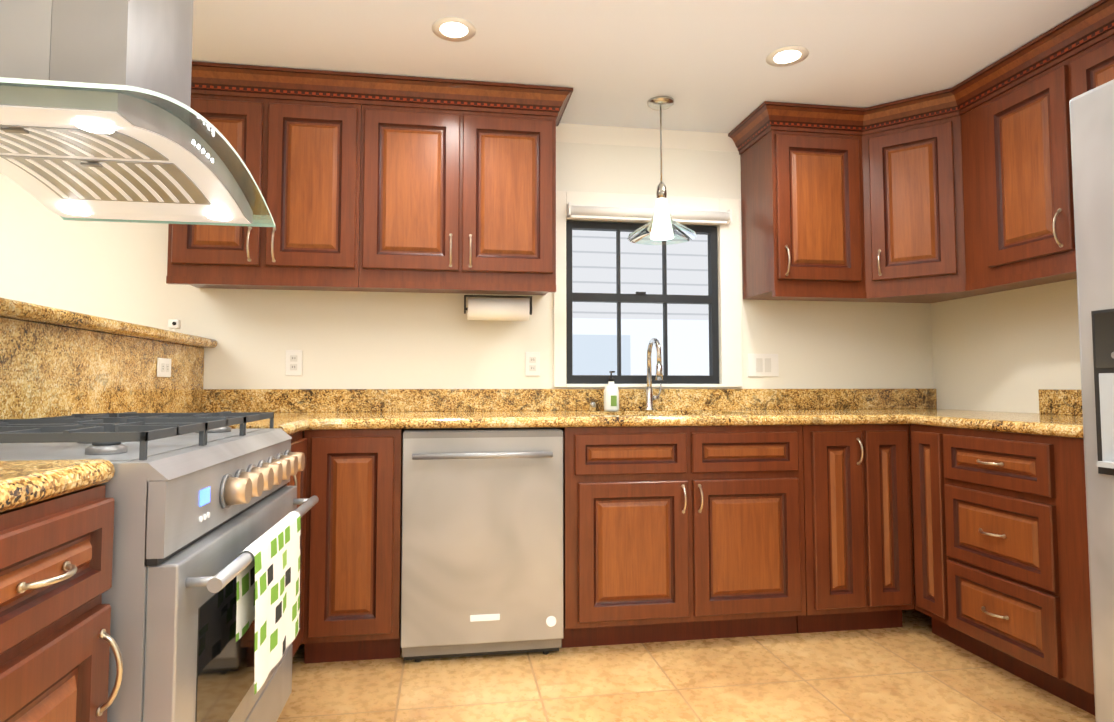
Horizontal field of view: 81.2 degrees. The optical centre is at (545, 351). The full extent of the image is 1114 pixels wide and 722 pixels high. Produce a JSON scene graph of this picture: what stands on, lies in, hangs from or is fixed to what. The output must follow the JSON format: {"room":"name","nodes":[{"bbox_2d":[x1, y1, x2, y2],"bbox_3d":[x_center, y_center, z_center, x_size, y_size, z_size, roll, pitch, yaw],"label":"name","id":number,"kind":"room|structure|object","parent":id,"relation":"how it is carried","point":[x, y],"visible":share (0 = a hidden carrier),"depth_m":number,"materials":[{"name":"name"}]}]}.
{"room":"kitchen","nodes":[
{"label":"kitchen","id":0,"kind":"room"},
{"bbox_2d":[0,297,217,418],"bbox_3d":[-1.426,0.502,1.714,0.255,1.240,2.357,0,-3,-9],"label":"backsplash","id":1,"kind":"structure","parent":0,"point":[55,362],"depth_m":1.96,"materials":[{"name":"brown stone"}]},
{"bbox_2d":[157,358,170,376],"bbox_3d":[-1.461,0.061,2.492,0.008,0.072,0.116,0,-3,-9],"label":"outlet","id":2,"kind":"object","parent":1,"relation":"attached to","point":[163,367],"visible":1,"depth_m":2.48,"materials":[{"name":"white plastic"}]},
{"bbox_2d":[168,319,180,331],"bbox_3d":[-1.563,-0.101,2.738,0.044,0.068,0.036,0,-3,-9],"label":"sensor","id":3,"kind":"object","parent":1,"relation":"on","point":[174,324],"visible":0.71,"depth_m":2.73,"materials":[{"name":"white plastic"}]},
{"bbox_2d":[0,125,933,575],"bbox_3d":[-1.092,0.026,3.061,6.600,2.330,0.150,0,-3,-9],"label":"wall","id":4,"kind":"structure","parent":0,"point":[338,339],"depth_m":3.05,"materials":[{"name":"white paint"}]},
{"bbox_2d":[166,62,369,291],"bbox_3d":[-1.171,-0.720,2.832,0.745,0.856,0.347,0,-3,-9],"label":"upper cabinet","id":5,"kind":"object","parent":4,"relation":"attached to","point":[298,133],"depth_m":2.68,"materials":[{"name":"brown wood"}]},
{"bbox_2d":[285,350,301,375],"bbox_3d":[-1.149,0.051,2.969,0.072,0.116,0.008,0,-3,-9],"label":"electrical outlet","id":6,"kind":"object","parent":4,"relation":"attached to","point":[293,367],"visible":1,"depth_m":2.97,"materials":[{"name":"white plastic"}]},
{"bbox_2d":[362,74,561,294],"bbox_3d":[-0.390,-0.714,2.950,0.835,0.856,0.347,0,-3,-9],"label":"upper cabinet","id":7,"kind":"object","parent":4,"relation":"attached to","point":[392,183],"depth_m":2.78,"materials":[{"name":"brown wood"}]},
{"bbox_2d":[464,295,531,320],"bbox_3d":[-0.215,-0.198,2.957,0.308,0.111,0.100,0,-3,-9],"label":"paper towel holder","id":8,"kind":"object","parent":7,"relation":"attached to","point":[486,307],"visible":1,"depth_m":2.92,"materials":[{"name":"white paper"}]},
{"bbox_2d":[525,352,539,375],"bbox_3d":[-0.061,0.059,3.133,0.072,0.116,0.008,0,-3,-9],"label":"electrical outlet","id":9,"kind":"object","parent":4,"relation":"attached to","point":[532,363],"visible":1,"depth_m":3.13,"materials":[{"name":"white plastic"}]},
{"bbox_2d":[556,123,738,151],"bbox_3d":[-0.915,-1.091,3.101,3.865,0.094,0.066,0,-3,-9],"label":"crown molding","id":10,"kind":"structure","parent":4,"relation":"attached to","point":[622,136],"depth_m":3.28,"materials":[{"name":"white paint"}]},
{"bbox_2d":[553,191,742,386],"bbox_3d":[0.510,-0.302,3.283,0.965,0.962,0.122,0,-3,-9],"label":"window","id":11,"kind":"structure","parent":4,"relation":"in","point":[729,305],"depth_m":3.26,"materials":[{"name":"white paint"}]},
{"bbox_2d":[567,202,731,223],"bbox_3d":[0.519,-0.682,3.217,0.829,0.068,0.056,0,-3,-9],"label":"window blind","id":12,"kind":"object","parent":11,"relation":"attached to","point":[639,214],"visible":1,"depth_m":3.20,"materials":[{"name":"white fabric"}]},
{"bbox_2d":[748,354,778,376],"bbox_3d":[1.110,0.069,3.309,0.164,0.116,0.008,0,-3,-9],"label":"outlet","id":13,"kind":"object","parent":4,"relation":"attached to","point":[762,365],"visible":1,"depth_m":3.31,"materials":[{"name":"white plastic"}]},
{"bbox_2d":[736,102,867,300],"bbox_3d":[1.259,-0.701,3.199,0.458,0.856,0.347,0,-3,-9],"label":"upper cabinet","id":14,"kind":"object","parent":4,"relation":"attached to","point":[804,224],"depth_m":3.04,"materials":[{"name":"brown wood"}]},
{"bbox_2d":[192,0,1099,132],"bbox_3d":[-0.652,-1.338,0.211,6.600,0.100,6.050,0,-3,-9],"label":"ceiling","id":15,"kind":"structure","parent":0,"point":[704,65],"depth_m":2.48,"materials":[{"name":"white paint"}]},
{"bbox_2d":[0,0,274,226],"bbox_3d":[-1.058,-0.807,1.517,0.595,0.822,0.945,0,-3,-9],"label":"range hood","id":16,"kind":"object","parent":15,"relation":"hanging from","point":[101,119],"visible":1,"depth_m":1.42,"materials":[{"name":"silver metal"}]},
{"bbox_2d":[432,17,475,41],"bbox_3d":[-0.333,-1.174,2.369,0.160,0.004,0.160,0,-3,-9],"label":"recessed light","id":17,"kind":"object","parent":15,"relation":"in","point":[455,29],"visible":1,"depth_m":2.37,"materials":[{"name":"white paint"}]},
{"bbox_2d":[628,96,696,244],"bbox_3d":[0.528,-0.830,2.960,0.310,0.629,0.310,0,-3,-9],"label":"pendant light","id":18,"kind":"object","parent":15,"relation":"hanging from","point":[660,224],"visible":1,"depth_m":2.94,"materials":[{"name":"grey glass"}]},
{"bbox_2d":[766,46,808,66],"bbox_3d":[0.953,-1.164,2.562,0.160,0.004,0.160,0,-3,-9],"label":"recessed light","id":19,"kind":"object","parent":15,"relation":"in","point":[786,56],"visible":1,"depth_m":2.56,"materials":[{"name":"white paint"}]},
{"bbox_2d":[277,596,1095,721],"bbox_3d":[-0.652,1.089,0.085,6.600,0.100,6.050,0,-3,-9],"label":"floor","id":20,"kind":"structure","parent":0,"point":[913,668],"depth_m":2.24,"materials":[{"name":"tile"}]},
{"bbox_2d":[0,485,122,721],"bbox_3d":[-0.924,0.642,0.822,0.562,0.868,0.403,0,-3,-9],"label":"base cabinet","id":21,"kind":"object","parent":20,"relation":"on","point":[57,641],"visible":1,"depth_m":0.92,"materials":[{"name":"brown wood"}]},
{"bbox_2d":[0,459,114,511],"bbox_3d":[-0.949,0.186,0.844,0.531,0.040,0.402,0,-3,-9],"label":"countertop","id":22,"kind":"structure","parent":21,"relation":"on","point":[24,482],"depth_m":0.94,"materials":[{"name":"stone"}]},
{"bbox_2d":[0,411,318,721],"bbox_3d":[-0.953,0.632,1.481,0.699,0.956,0.890,0,-3,-9],"label":"range","id":23,"kind":"object","parent":20,"relation":"on","point":[201,596],"visible":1,"depth_m":1.26,"materials":[{"name":"silver metal"}]},
{"bbox_2d":[236,511,300,694],"bbox_3d":[-0.621,0.556,1.485,0.042,0.302,0.414,0,-3,-9],"label":"towel","id":24,"kind":"object","parent":23,"relation":"hanging from","point":[268,589],"depth_m":1.41,"materials":[{"name":"fabric"}]},
{"bbox_2d":[286,431,306,657],"bbox_3d":[-1.101,0.709,2.124,0.600,0.868,0.403,0,-3,-9],"label":"base cabinet","id":25,"kind":"object","parent":20,"relation":"on","point":[298,444],"visible":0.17,"depth_m":2.29,"materials":[{"name":"brown wood"}]},
{"bbox_2d":[229,419,309,434],"bbox_3d":[-1.115,0.253,2.128,0.586,0.040,0.381,0,-3,-9],"label":"countertop","id":26,"kind":"structure","parent":25,"relation":"on","point":[290,426],"depth_m":2.12,"materials":[{"name":"stone"}]},
{"bbox_2d":[301,429,405,663],"bbox_3d":[-0.756,0.738,2.674,0.349,0.868,0.618,0,-3,-9],"label":"base cabinet","id":27,"kind":"object","parent":20,"relation":"on","point":[353,559],"visible":0.83,"depth_m":2.38,"materials":[{"name":"brown wood"}]},
{"bbox_2d":[401,427,562,661],"bbox_3d":[-0.270,0.742,2.699,0.606,0.862,0.638,0,-3,-9],"label":"dishwasher","id":28,"kind":"object","parent":20,"relation":"on","point":[482,546],"visible":0.98,"depth_m":2.44,"materials":[{"name":"silver metal"}]},
{"bbox_2d":[557,425,805,647],"bbox_3d":[0.527,0.747,2.850,0.994,0.868,0.652,0,-3,-9],"label":"base cabinet","id":29,"kind":"object","parent":20,"relation":"on","point":[676,533],"visible":0.96,"depth_m":2.57,"materials":[{"name":"brown wood"}]},
{"bbox_2d":[202,389,1038,429],"bbox_3d":[0.314,0.336,2.856,3.630,0.341,0.637,0,-3,-9],"label":"countertop","id":30,"kind":"structure","parent":29,"relation":"on","point":[328,409],"depth_m":3.00,"materials":[{"name":"stone"}]},
{"bbox_2d":[589,402,595,410],"bbox_3d":[0.226,0.261,3.096,0.032,0.042,0.032,0,-3,-9],"label":"air gap","id":31,"kind":"object","parent":30,"relation":"in","point":[592,406],"visible":0.96,"depth_m":3.08,"materials":[{"name":"silver metal"}]},
{"bbox_2d":[604,371,618,410],"bbox_3d":[0.314,0.187,3.086,0.072,0.189,0.076,0,-3,-9],"label":"soap bottle","id":32,"kind":"object","parent":30,"relation":"on","point":[611,396],"visible":0.98,"depth_m":3.06,"materials":[{"name":"white plastic"}]},
{"bbox_2d":[644,338,662,410],"bbox_3d":[0.531,0.107,3.080,0.093,0.346,0.195,0,-3,-9],"label":"faucet","id":33,"kind":"object","parent":30,"relation":"on","point":[650,398],"visible":0.98,"depth_m":3.12,"materials":[{"name":"silver metal"}]},
{"bbox_2d":[796,424,913,632],"bbox_3d":[1.260,0.752,2.961,0.482,0.868,0.652,0,-3,-9],"label":"base cabinet","id":34,"kind":"object","parent":20,"relation":"on","point":[858,531],"visible":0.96,"depth_m":2.68,"materials":[{"name":"brown wood"}]},
{"bbox_2d":[910,424,1094,715],"bbox_3d":[1.895,0.716,2.246,0.662,0.868,1.060,0,-3,-9],"label":"base cabinet","id":35,"kind":"object","parent":20,"relation":"on","point":[1000,553],"visible":0.94,"depth_m":2.25,"materials":[{"name":"brown wood"}]},
{"bbox_2d":[908,389,1083,437],"bbox_3d":[1.912,0.208,2.270,0.645,0.145,1.010,0,-3,-9],"label":"countertop","id":36,"kind":"structure","parent":35,"relation":"on","point":[1060,414],"depth_m":2.48,"materials":[{"name":"stone"}]},
{"bbox_2d":[1069,79,1113,721],"bbox_3d":[1.846,0.208,1.267,0.982,1.780,0.910,0,-3,-9],"label":"refrigerator","id":37,"kind":"object","parent":20,"relation":"on","point":[1092,128],"visible":1,"depth_m":1.61,"materials":[{"name":"silver metal"}]},
{"bbox_2d":[931,279,1080,412],"bbox_3d":[2.563,-0.104,0.556,0.120,2.330,5.900,0,-3,-9],"label":"wall","id":38,"kind":"structure","parent":0,"point":[1014,350],"depth_m":3.00,"materials":[{"name":"white paint"}]},
{"bbox_2d":[840,88,1018,302],"bbox_3d":[1.806,-0.703,3.150,0.606,0.856,0.607,0,-3,-9],"label":"upper cabinet","id":39,"kind":"object","parent":38,"relation":"attached to","point":[912,185],"depth_m":2.95,"materials":[{"name":"brown wood"}]},
{"bbox_2d":[956,0,1113,287],"bbox_3d":[2.058,-0.745,2.351,0.346,0.856,1.046,0,-3,-9],"label":"upper cabinet","id":40,"kind":"object","parent":38,"relation":"attached to","point":[963,189],"depth_m":2.52,"materials":[{"name":"brown wood"}]},
{"label":"outside","id":41,"kind":"structure","parent":0,"visible":0},
{"bbox_2d":[572,230,708,375],"bbox_3d":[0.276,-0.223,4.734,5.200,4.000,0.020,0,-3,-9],"label":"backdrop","id":42,"kind":"structure","parent":41,"point":[594,338],"depth_m":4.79,"materials":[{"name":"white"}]}
]}

